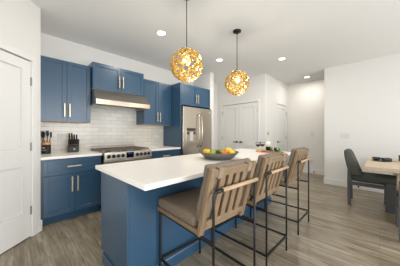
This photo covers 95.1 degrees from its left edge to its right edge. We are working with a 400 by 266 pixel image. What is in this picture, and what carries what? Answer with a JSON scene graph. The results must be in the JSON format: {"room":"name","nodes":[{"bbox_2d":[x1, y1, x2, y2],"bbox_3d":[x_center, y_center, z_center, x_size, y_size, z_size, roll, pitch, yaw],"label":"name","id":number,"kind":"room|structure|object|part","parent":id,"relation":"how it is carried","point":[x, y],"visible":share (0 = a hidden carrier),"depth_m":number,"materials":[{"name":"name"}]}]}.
{"room":"kitchen","nodes":[
{"label":"kitchen","id":0,"kind":"room"},
{"bbox_2d":[0,0,41,236],"bbox_3d":[-2.076,-0.160,1.704,0.134,2.820,1.264,0,0,0],"label":"wall","id":1,"kind":"structure","parent":0,"point":[20,20],"depth_m":2.17,"materials":[{"name":"paint"}]},
{"bbox_2d":[0,41,36,253],"bbox_3d":[-2.018,0.167,1.812,0.098,2.167,0.894,0,0,0],"label":"door","id":2,"kind":"structure","parent":1,"relation":"in","point":[16,81],"depth_m":2.04,"materials":[{"name":"white paint"}]},
{"bbox_3d":[-2.016,1.180,2.303,0.014,0.140,0.066,0,0,0],"label":"baseboard","id":3,"kind":"part","parent":1,"relation":"part of","materials":[{"name":"white paint"}]},
{"bbox_2d":[41,33,216,149],"bbox_3d":[-1.222,-0.160,4.264,0.120,2.820,8.610,0,0,45],"label":"wall","id":4,"kind":"structure","parent":0,"point":[51,46],"depth_m":3.52,"materials":[{"name":"paint"}]},
{"bbox_2d":[41,55,90,122],"bbox_3d":[-2.167,-0.637,2.939,0.363,0.945,0.656,0,0,45],"label":"upper cabinet","id":5,"kind":"object","parent":4,"relation":"attached to","point":[65,85],"visible":0.94,"depth_m":2.82,"materials":[{"name":"blue paint"}]},
{"bbox_3d":[-2.184,-0.637,2.728,0.020,0.937,0.324,0,0,44],"label":"door","id":6,"kind":"part","parent":5,"relation":"part of","materials":[{"name":"blue paint"}]},
{"bbox_3d":[-1.955,-0.637,2.961,0.020,0.937,0.324,0,0,44],"label":"door","id":7,"kind":"part","parent":5,"relation":"part of","materials":[{"name":"blue paint"}]},
{"bbox_2d":[41,105,162,152],"bbox_3d":[-1.714,-0.188,3.670,0.010,1.075,2.352,0,0,45],"label":"backsplash","id":8,"kind":"structure","parent":4,"relation":"attached to","point":[109,125],"depth_m":3.56,"materials":[{"name":"tile"}]},
{"bbox_2d":[58,133,63,140],"bbox_3d":[-2.314,0.078,3.045,0.008,0.128,0.088,0,0,45],"label":"outlet","id":9,"kind":"object","parent":8,"relation":"attached to","point":[60,135],"visible":1,"depth_m":3.04,"materials":[{"name":"white plastic"}]},
{"bbox_2d":[88,62,143,95],"bbox_3d":[-1.584,-0.950,3.476,0.464,0.450,0.914,0,0,45],"label":"upper cabinet","id":10,"kind":"object","parent":4,"relation":"attached to","point":[104,77],"visible":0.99,"depth_m":3.28,"materials":[{"name":"blue paint"}]},
{"bbox_3d":[-1.611,-0.950,3.183,0.020,0.442,0.452,0,0,44],"label":"door","id":11,"kind":"part","parent":10,"relation":"part of","materials":[{"name":"blue paint"}]},
{"bbox_3d":[-1.292,-0.950,3.508,0.020,0.442,0.452,0,0,44],"label":"door","id":12,"kind":"part","parent":10,"relation":"part of","materials":[{"name":"blue paint"}]},
{"bbox_2d":[91,89,149,110],"bbox_3d":[-1.518,-0.591,3.441,0.586,0.262,0.954,0,0,45],"label":"range hood","id":13,"kind":"object","parent":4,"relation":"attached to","point":[98,97],"visible":0.94,"depth_m":3.23,"materials":[{"name":"silver metal"}]},
{"bbox_2d":[136,79,170,125],"bbox_3d":[-1.015,-0.637,4.111,0.363,0.945,0.698,0,0,45],"label":"upper cabinet","id":14,"kind":"object","parent":4,"relation":"attached to","point":[157,94],"visible":0.96,"depth_m":3.98,"materials":[{"name":"blue paint"}]},
{"bbox_3d":[-1.040,-0.637,3.892,0.020,0.937,0.344,0,0,44],"label":"door","id":15,"kind":"part","parent":14,"relation":"part of","materials":[{"name":"blue paint"}]},
{"bbox_3d":[-0.796,-0.637,4.140,0.020,0.937,0.344,0,0,44],"label":"door","id":16,"kind":"part","parent":14,"relation":"part of","materials":[{"name":"blue paint"}]},
{"bbox_2d":[0,172,399,265],"bbox_3d":[1.221,1.300,1.885,7.300,0.100,8.800,0,0,45],"label":"floor","id":17,"kind":"structure","parent":0,"point":[336,233],"depth_m":2.16,"materials":[{"name":"brown wood"}]},
{"bbox_2d":[41,155,100,225],"bbox_3d":[-2.034,0.806,2.857,0.669,0.888,0.725,0,0,45],"label":"base cabinet","id":18,"kind":"object","parent":17,"relation":"on","point":[70,187],"visible":0.88,"depth_m":2.62,"materials":[{"name":"blue paint"}]},
{"bbox_3d":[-1.946,0.867,2.535,0.020,0.543,0.349,0,0,44],"label":"door","id":19,"kind":"part","parent":18,"relation":"part of","materials":[{"name":"blue paint"}]},
{"bbox_3d":[-1.868,1.240,2.694,0.018,0.020,0.725,0,0,44],"label":"shoe molding","id":20,"kind":"part","parent":18,"relation":"part of","materials":[{"name":"paint"}]},
{"bbox_2d":[41,150,101,159],"bbox_3d":[-2.038,0.343,2.859,0.664,0.036,0.739,0,0,45],"label":"countertop","id":21,"kind":"structure","parent":18,"relation":"on","point":[55,155],"depth_m":2.70,"materials":[{"name":"white stone"}]},
{"bbox_2d":[41,142,50,153],"bbox_3d":[-2.367,0.236,2.820,0.117,0.178,0.117,0,0,45],"label":"utensil crock","id":22,"kind":"object","parent":21,"relation":"on","point":[46,146],"visible":0.99,"depth_m":2.78,"materials":[{"name":"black metal"}]},
{"bbox_2d":[67,139,78,151],"bbox_3d":[-2.122,0.218,3.068,0.150,0.213,0.142,0,0,-28],"label":"knife block","id":23,"kind":"object","parent":21,"relation":"on","point":[70,148],"visible":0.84,"depth_m":3.02,"materials":[{"name":"black wood"}]},
{"bbox_3d":[-1.823,0.482,2.661,0.020,0.200,0.701,0,0,44],"label":"drawer","id":24,"kind":"part","parent":18,"relation":"part of","materials":[{"name":"blue paint"}]},
{"bbox_3d":[-1.779,0.735,2.666,0.037,0.215,0.017,0,0,44],"label":"handle","id":25,"kind":"part","parent":18,"relation":"part of","materials":[{"name":"beige metal"}]},
{"bbox_3d":[-1.699,0.867,2.787,0.020,0.543,0.349,0,0,44],"label":"door","id":26,"kind":"part","parent":18,"relation":"part of","materials":[{"name":"blue paint"}]},
{"bbox_2d":[91,144,151,207],"bbox_3d":[-1.435,0.752,3.376,0.797,0.995,0.830,0,0,45],"label":"gas range","id":27,"kind":"object","parent":17,"relation":"on","point":[111,154],"visible":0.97,"depth_m":3.18,"materials":[{"name":"silver metal"}]},
{"bbox_3d":[-1.701,0.300,3.638,0.048,0.090,0.820,0,0,44],"label":"trim","id":28,"kind":"part","parent":27,"relation":"part of","materials":[{"name":"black metal"}]},
{"bbox_2d":[92,149,145,153],"bbox_3d":[-1.473,0.335,3.414,0.589,0.020,0.820,0,0,44],"label":"cooktop","id":29,"kind":"object","parent":27,"relation":"in","point":[111,150],"depth_m":3.16,"materials":[{"name":"metal"}]},
{"bbox_3d":[-1.207,0.720,3.152,0.034,0.520,0.812,0,0,44],"label":"oven door","id":30,"kind":"part","parent":27,"relation":"part of","materials":[{"name":"silver metal"}]},
{"bbox_3d":[-1.229,0.385,3.173,0.095,0.130,0.824,0,0,44],"label":"control panel","id":31,"kind":"part","parent":27,"relation":"part of","materials":[{"name":"silver metal"}]},
{"bbox_2d":[151,149,179,158],"bbox_3d":[-0.920,0.806,3.991,0.669,0.888,0.740,0,0,45],"label":"base cabinet","id":32,"kind":"object","parent":17,"relation":"on","point":[175,152],"visible":0.24,"depth_m":3.77,"materials":[{"name":"blue paint"}]},
{"bbox_2d":[148,146,180,150],"bbox_3d":[-0.924,0.343,3.992,0.664,0.036,0.745,0,0,45],"label":"countertop","id":33,"kind":"structure","parent":32,"relation":"on","point":[153,148],"depth_m":3.93,"materials":[{"name":"white stone"}]},
{"bbox_2d":[101,163,270,265],"bbox_3d":[0.139,0.806,2.534,0.606,0.888,2.614,0,0,45],"label":"kitchen island","id":34,"kind":"object","parent":17,"relation":"on","point":[129,213],"visible":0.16,"depth_m":1.59,"materials":[{"name":"blue paint"}]},
{"bbox_3d":[-0.766,0.806,1.622,0.594,0.888,0.020,0,0,44],"label":"panel","id":35,"kind":"part","parent":34,"relation":"part of","materials":[{"name":"blue paint"}]},
{"bbox_3d":[0.164,1.200,2.510,0.536,0.100,2.614,0,0,44],"label":"molding","id":36,"kind":"part","parent":34,"relation":"part of","materials":[{"name":"blue paint"}]},
{"bbox_2d":[95,148,290,190],"bbox_3d":[0.253,0.343,2.426,0.980,0.036,2.685,0,0,45],"label":"island countertop","id":37,"kind":"structure","parent":34,"relation":"on","point":[148,174],"depth_m":1.65,"materials":[{"name":"white stone"}]},
{"bbox_2d":[199,150,238,159],"bbox_3d":[0.237,0.281,2.290,0.494,0.088,0.494,0,0,45],"label":"fruit bowl","id":38,"kind":"object","parent":37,"relation":"on","point":[211,156],"visible":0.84,"depth_m":2.11,"materials":[{"name":"grey ceramic"}]},
{"bbox_2d":[256,150,284,152],"bbox_3d":[1.155,0.317,3.030,0.220,0.016,0.400,0,0,-38],"label":"serving board","id":39,"kind":"object","parent":37,"relation":"on","point":[261,150],"visible":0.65,"depth_m":2.97,"materials":[{"name":"brown wood"}]},
{"bbox_2d":[266,132,270,150],"bbox_3d":[1.133,0.147,3.043,0.077,0.322,0.077,0,0,45],"label":"wine bottle","id":40,"kind":"object","parent":39,"relation":"on","point":[268,141],"visible":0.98,"depth_m":3.02,"materials":[{"name":"clear glass"}]},
{"bbox_2d":[163,82,209,155],"bbox_3d":[-0.307,0.070,4.611,0.694,2.360,0.996,0,0,45],"label":"tall cabinet","id":41,"kind":"object","parent":17,"relation":"on","point":[182,94],"visible":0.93,"depth_m":4.24,"materials":[{"name":"blue paint"}]},
{"bbox_3d":[-0.657,0.070,4.274,0.649,2.360,0.026,0,0,44],"label":"panel","id":42,"kind":"part","parent":41,"relation":"part of","materials":[{"name":"blue paint"}]},
{"bbox_3d":[-0.253,-0.866,4.237,0.020,0.480,0.480,0,0,44],"label":"door","id":43,"kind":"part","parent":41,"relation":"part of","materials":[{"name":"blue paint"}]},
{"bbox_3d":[0.086,-0.866,4.582,0.020,0.480,0.480,0,0,44],"label":"door","id":44,"kind":"part","parent":41,"relation":"part of","materials":[{"name":"blue paint"}]},
{"bbox_2d":[181,105,211,154],"bbox_3d":[-0.245,0.325,4.569,0.786,1.850,0.958,0,0,45],"label":"refrigerator","id":45,"kind":"object","parent":17,"relation":"on","point":[196,123],"visible":0.5,"depth_m":4.26,"materials":[{"name":"silver metal"}]},
{"bbox_3d":[-0.219,-0.044,4.205,0.092,1.068,0.476,0,0,44],"label":"door","id":46,"kind":"part","parent":45,"relation":"part of","materials":[{"name":"silver metal"}]},
{"bbox_3d":[-0.022,-0.040,4.287,0.074,0.788,0.026,0,0,44],"label":"handle","id":47,"kind":"part","parent":45,"relation":"part of","materials":[{"name":"silver metal"}]},
{"bbox_3d":[0.041,-0.040,4.351,0.074,0.788,0.026,0,0,44],"label":"handle","id":48,"kind":"part","parent":45,"relation":"part of","materials":[{"name":"silver metal"}]},
{"bbox_3d":[0.119,-0.044,4.549,0.092,1.068,0.476,0,0,44],"label":"door","id":49,"kind":"part","parent":45,"relation":"part of","materials":[{"name":"silver metal"}]},
{"bbox_2d":[157,158,258,265],"bbox_3d":[0.048,0.726,1.522,0.530,1.048,0.676,0,0,-42],"label":"counter stool","id":50,"kind":"object","parent":17,"relation":"on","point":[223,193],"visible":1,"depth_m":1.33,"materials":[{"name":"black metal"},{"name":"tan leather"},{"name":"light wood"}]},
{"bbox_3d":[-0.343,0.963,1.590,0.017,0.574,0.017,0,0,-42],"label":"leg","id":51,"kind":"part","parent":50,"relation":"part of","materials":[{"name":"black metal"}]},
{"bbox_2d":[158,187,208,226],"bbox_3d":[-0.022,0.608,1.577,0.500,0.100,0.502,0,0,-42],"label":"seat cushion","id":52,"kind":"object","parent":50,"relation":"on","point":[181,207],"depth_m":1.45,"materials":[{"name":"beige fabric"}]},
{"bbox_3d":[-0.130,0.688,1.354,0.016,0.016,0.618,0,0,-42],"label":"seat rail","id":53,"kind":"part","parent":50,"relation":"part of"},
{"bbox_3d":[-0.012,0.659,1.566,0.500,0.031,0.522,0,0,-42],"label":"seat frame","id":54,"kind":"part","parent":50,"relation":"part of","materials":[{"name":"brown wood"}]},
{"bbox_3d":[0.040,0.452,1.168,0.045,0.464,0.151,0,0,-42],"label":"post","id":55,"kind":"part","parent":50,"relation":"part of","materials":[{"name":"brown wood"}]},
{"bbox_3d":[0.096,0.806,1.130,0.054,0.888,0.016,0,0,-42],"label":"leg","id":56,"kind":"part","parent":50,"relation":"part of","materials":[{"name":"black metal"}]},
{"bbox_3d":[0.180,0.613,1.353,0.409,0.048,0.035,0,0,-42],"label":"rail","id":57,"kind":"part","parent":50,"relation":"part of","materials":[{"name":"brown wood"}]},
{"bbox_2d":[196,158,250,221],"bbox_3d":[0.189,0.402,1.344,0.494,0.400,0.158,0,0,-42],"label":"cushion","id":58,"kind":"object","parent":50,"relation":"on","point":[227,203],"depth_m":1.26,"materials":[{"name":"beige fabric"}]},
{"bbox_3d":[0.245,0.257,1.281,0.409,0.057,0.037,0,0,-42],"label":"rail","id":59,"kind":"part","parent":50,"relation":"part of","materials":[{"name":"brown wood"}]},
{"bbox_3d":[0.212,0.688,1.661,0.016,0.016,0.618,0,0,-42],"label":"seat rail","id":60,"kind":"part","parent":50,"relation":"part of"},
{"bbox_3d":[0.378,0.452,1.473,0.045,0.464,0.151,0,0,-42],"label":"post","id":61,"kind":"part","parent":50,"relation":"part of","materials":[{"name":"brown wood"}]},
{"bbox_3d":[0.424,0.816,1.425,0.017,0.868,0.016,0,0,-42],"label":"leg","id":62,"kind":"part","parent":50,"relation":"part of","materials":[{"name":"black metal"}]},
{"bbox_2d":[211,151,288,265],"bbox_3d":[0.535,0.726,2.019,0.530,1.048,0.676,0,0,-44],"label":"counter stool","id":63,"kind":"object","parent":17,"relation":"on","point":[270,167],"visible":0.67,"depth_m":1.76,"materials":[{"name":"black metal"},{"name":"tan leather"},{"name":"light wood"}]},
{"bbox_2d":[247,187,252,199],"bbox_3d":[0.463,0.608,2.071,0.500,0.100,0.502,0,0,-44],"label":"seat cushion","id":64,"kind":"object","parent":63,"relation":"on","point":[250,197],"depth_m":1.73,"materials":[{"name":"beige fabric"}]},
{"bbox_3d":[0.364,0.688,1.843,0.016,0.016,0.618,0,0,-44],"label":"seat rail","id":65,"kind":"part","parent":63,"relation":"part of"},
{"bbox_3d":[0.473,0.659,2.060,0.500,0.031,0.522,0,0,-44],"label":"seat frame","id":66,"kind":"part","parent":63,"relation":"part of","materials":[{"name":"brown wood"}]},
{"bbox_3d":[0.543,0.452,1.665,0.045,0.464,0.151,0,0,-45],"label":"post","id":67,"kind":"part","parent":63,"relation":"part of","materials":[{"name":"brown wood"}]},
{"bbox_2d":[250,151,282,195],"bbox_3d":[0.683,0.402,1.846,0.494,0.400,0.158,0,0,-44],"label":"cushion","id":68,"kind":"object","parent":63,"relation":"on","point":[264,186],"depth_m":1.73,"materials":[{"name":"beige fabric"}]},
{"bbox_3d":[0.600,0.806,1.629,0.054,0.888,0.016,0,0,-45],"label":"leg","id":69,"kind":"part","parent":63,"relation":"part of","materials":[{"name":"black metal"}]},
{"bbox_3d":[0.674,0.613,1.856,0.409,0.048,0.035,0,0,-45],"label":"rail","id":70,"kind":"part","parent":63,"relation":"part of","materials":[{"name":"brown wood"}]},
{"bbox_3d":[0.742,0.257,1.786,0.409,0.057,0.037,0,0,-45],"label":"rail","id":71,"kind":"part","parent":63,"relation":"part of","materials":[{"name":"brown wood"}]},
{"bbox_3d":[0.867,0.452,1.984,0.045,0.464,0.151,0,0,-44],"label":"post","id":72,"kind":"part","parent":63,"relation":"part of","materials":[{"name":"brown wood"}]},
{"bbox_3d":[0.915,0.816,1.939,0.017,0.868,0.016,0,0,-45],"label":"leg","id":73,"kind":"part","parent":63,"relation":"part of","materials":[{"name":"black metal"}]},
{"bbox_2d":[250,147,310,234],"bbox_3d":[1.137,0.726,2.633,0.676,1.048,0.530,0,0,45],"label":"counter stool","id":74,"kind":"object","parent":17,"relation":"on","point":[298,158],"visible":0.77,"depth_m":2.35,"materials":[{"name":"tan leather"},{"name":"black metal"},{"name":"wood"}]},
{"bbox_2d":[253,170,285,182],"bbox_3d":[1.065,0.608,2.683,0.502,0.100,0.500,0,0,44],"label":"seat cushion","id":75,"kind":"object","parent":74,"relation":"on","point":[283,178],"depth_m":2.36,"materials":[{"name":"beige fabric"}]},
{"bbox_3d":[1.151,0.452,2.279,0.151,0.464,0.045,0,0,44],"label":"post","id":76,"kind":"part","parent":74,"relation":"part of","materials":[{"name":"brown wood"}]},
{"bbox_2d":[284,147,305,178],"bbox_3d":[1.289,0.402,2.463,0.158,0.400,0.494,0,0,44],"label":"cushion","id":77,"kind":"object","parent":74,"relation":"on","point":[295,169],"depth_m":2.30,"materials":[{"name":"beige fabric"}]},
{"bbox_3d":[1.210,0.806,2.244,0.016,0.888,0.054,0,0,44],"label":"leg","id":78,"kind":"part","parent":74,"relation":"part of","materials":[{"name":"black metal"}]},
{"bbox_3d":[1.470,0.452,2.603,0.151,0.464,0.045,0,0,44],"label":"post","id":79,"kind":"part","parent":74,"relation":"part of","materials":[{"name":"brown wood"}]},
{"bbox_3d":[1.519,0.816,2.559,0.016,0.868,0.017,0,0,44],"label":"leg","id":80,"kind":"part","parent":74,"relation":"part of","materials":[{"name":"black metal"}]},
{"bbox_2d":[344,149,395,213],"bbox_3d":[2.932,0.779,3.151,0.683,0.942,0.470,0,0,43],"label":"dining chair","id":81,"kind":"object","parent":17,"relation":"on","point":[386,182],"visible":0.87,"depth_m":3.05,"materials":[{"name":"black wood"}]},
{"bbox_3d":[2.590,0.905,3.179,0.051,0.690,0.045,0,0,43],"label":"leg","id":82,"kind":"part","parent":81,"relation":"part of","materials":[{"name":"black wood"}]},
{"bbox_3d":[2.768,0.521,3.304,0.236,0.427,0.446,0,0,43],"label":"backrest","id":83,"kind":"part","parent":81,"relation":"part of","materials":[{"name":"grey fabric"}]},
{"bbox_3d":[2.761,0.869,3.020,0.422,0.058,0.037,0,0,43],"label":"rail","id":84,"kind":"part","parent":81,"relation":"part of","materials":[{"name":"black wood"}]},
{"bbox_3d":[2.967,0.779,3.118,0.585,0.142,0.370,0,0,43],"label":"seat","id":85,"kind":"part","parent":81,"relation":"part of","materials":[{"name":"grey fabric"}]},
{"bbox_3d":[2.973,1.022,2.823,0.155,0.455,0.045,0,0,43],"label":"leg","id":86,"kind":"part","parent":81,"relation":"part of","materials":[{"name":"black wood"}]},
{"bbox_2d":[364,157,399,190],"bbox_3d":[3.591,0.870,2.416,2.065,0.760,1.309,0,0,45],"label":"dining table","id":87,"kind":"object","parent":17,"relation":"on","point":[371,165],"visible":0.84,"depth_m":2.64,"materials":[{"name":"brown wood"}]},
{"bbox_3d":[2.835,0.899,2.542,0.140,0.702,0.140,0,0,44],"label":"leg","id":88,"kind":"part","parent":87,"relation":"part of","materials":[{"name":"brown wood"}]},
{"bbox_3d":[3.119,0.484,3.146,0.256,0.012,0.256,0,0,45],"label":"dinner plate","id":89,"kind":"object","parent":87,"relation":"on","visible":0},
{"bbox_2d":[381,158,391,160],"bbox_3d":[3.171,0.456,3.109,0.120,0.048,0.080,0,0,16],"label":"napkin","id":90,"kind":"object","parent":89,"relation":"on","point":[383,159],"visible":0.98,"depth_m":3.08,"materials":[{"name":"fabric"}]},
{"bbox_2d":[396,181,399,241],"bbox_3d":[2.639,0.779,2.129,0.470,0.942,0.683,0,0,45],"label":"dining chair","id":91,"kind":"object","parent":17,"relation":"on","point":[397,191],"visible":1,"depth_m":2.41,"materials":[{"name":"grey fabric"}]},
{"bbox_3d":[2.666,1.022,2.459,0.045,0.455,0.155,0,0,44],"label":"leg","id":92,"kind":"part","parent":91,"relation":"part of","materials":[{"name":"black wood"}]},
{"bbox_3d":[2.299,0.905,2.086,0.045,0.690,0.051,0,0,44],"label":"leg","id":93,"kind":"part","parent":91,"relation":"part of","materials":[{"name":"black wood"}]},
{"bbox_2d":[193,72,213,149],"bbox_3d":[0.077,-0.160,5.029,0.660,2.820,0.134,0,0,45],"label":"wall","id":94,"kind":"structure","parent":0,"point":[206,80],"depth_m":4.84,"materials":[{"name":"paint"}]},
{"bbox_2d":[30,0,399,84],"bbox_3d":[1.221,-1.620,1.885,7.300,0.100,8.800,0,0,45],"label":"ceiling","id":95,"kind":"structure","parent":0,"point":[313,36],"depth_m":2.82,"materials":[{"name":"paint"}]},
{"bbox_2d":[156,30,166,35],"bbox_3d":[-0.612,-1.567,2.887,0.170,0.006,0.170,0,0,45],"label":"recessed light","id":96,"kind":"object","parent":95,"relation":"in","point":[158,32],"visible":1,"depth_m":2.89,"materials":[{"name":"white plastic"}]},
{"bbox_2d":[170,0,202,82],"bbox_3d":[-0.152,-1.073,2.092,0.373,0.994,0.374,0,0,45],"label":"pendant light","id":97,"kind":"object","parent":95,"relation":"hanging from","point":[186,50],"visible":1,"depth_m":2.03,"materials":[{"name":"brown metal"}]},
{"bbox_3d":[-0.153,-0.756,2.092,0.374,0.360,0.374,0,0,44],"label":"lamp shade","id":98,"kind":"part","parent":97,"relation":"part of","materials":[{"name":"gold metal"}]},
{"bbox_3d":[-0.153,-1.250,2.092,0.009,0.541,0.009,0,0,22],"label":"cord","id":99,"kind":"part","parent":97,"relation":"part of","materials":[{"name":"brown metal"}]},
{"bbox_2d":[225,29,248,94],"bbox_3d":[0.573,-1.073,2.830,0.373,0.994,0.374,0,0,45],"label":"pendant light","id":100,"kind":"object","parent":95,"relation":"hanging from","point":[236,72],"visible":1,"depth_m":2.77,"materials":[{"name":"brown metal"}]},
{"bbox_3d":[0.573,-0.756,2.830,0.374,0.360,0.374,0,0,44],"label":"lamp shade","id":101,"kind":"part","parent":100,"relation":"part of","materials":[{"name":"gold metal"}]},
{"bbox_2d":[217,74,266,149],"bbox_3d":[1.193,-0.160,5.473,1.630,2.820,0.120,0,0,45],"label":"wall","id":102,"kind":"structure","parent":0,"point":[257,89],"depth_m":5.12,"materials":[{"name":"paint"}]},
{"bbox_2d":[220,99,259,149],"bbox_3d":[1.143,0.169,5.433,1.339,2.162,0.092,0,0,45],"label":"door","id":103,"kind":"structure","parent":102,"relation":"in","point":[239,123],"depth_m":5.39,"materials":[{"name":"white paint"}]},
{"bbox_3d":[0.946,0.199,5.664,0.598,2.078,0.038,0,0,44],"label":"panel","id":104,"kind":"part","parent":103,"relation":"part of","materials":[{"name":"white paint"}]},
{"bbox_3d":[1.378,0.199,5.240,0.598,2.078,0.038,0,0,44],"label":"panel","id":105,"kind":"part","parent":103,"relation":"part of","materials":[{"name":"white paint"}]},
{"bbox_2d":[267,75,287,164],"bbox_3d":[2.324,-0.160,5.546,0.120,2.820,1.570,0,0,45],"label":"wall","id":106,"kind":"structure","parent":0,"point":[277,90],"depth_m":5.24,"materials":[{"name":"paint"}]},
{"bbox_2d":[276,101,286,169],"bbox_3d":[2.535,0.169,5.669,0.092,2.162,0.884,0,0,45],"label":"door","id":107,"kind":"structure","parent":106,"relation":"in","point":[281,111],"depth_m":5.70,"materials":[{"name":"white paint"}]},
{"bbox_2d":[288,79,323,169],"bbox_3d":[4.265,-0.160,4.824,6.919,2.820,0.120,0,0,45],"label":"wall","id":108,"kind":"structure","parent":0,"point":[305,99],"depth_m":5.64,"materials":[{"name":"paint"}]},
{"bbox_2d":[303,168,323,174],"bbox_3d":[4.012,1.180,4.978,3.055,0.140,0.014,0,0,45],"label":"baseboard","id":109,"kind":"structure","parent":108,"relation":"attached to","point":[305,170],"depth_m":5.52,"materials":[{"name":"white paint"}]},
{"bbox_2d":[324,53,399,184],"bbox_3d":[4.516,-0.160,3.147,3.970,2.820,0.140,0,0,45],"label":"wall","id":110,"kind":"structure","parent":0,"point":[362,98],"depth_m":4.00,"materials":[{"name":"paint"}]},
{"bbox_2d":[340,133,348,138],"bbox_3d":[3.328,0.080,4.207,0.167,0.118,0.010,0,0,45],"label":"light switch","id":111,"kind":"object","parent":110,"relation":"attached to","point":[342,135],"visible":1,"depth_m":4.21,"materials":[{"name":"white plastic"}]},
{"bbox_2d":[324,178,383,192],"bbox_3d":[4.507,1.180,3.156,3.974,0.140,0.168,0,0,45],"label":"baseboard","id":112,"kind":"structure","parent":110,"relation":"attached to","point":[342,183],"depth_m":4.21,"materials":[{"name":"white paint"}]}
]}

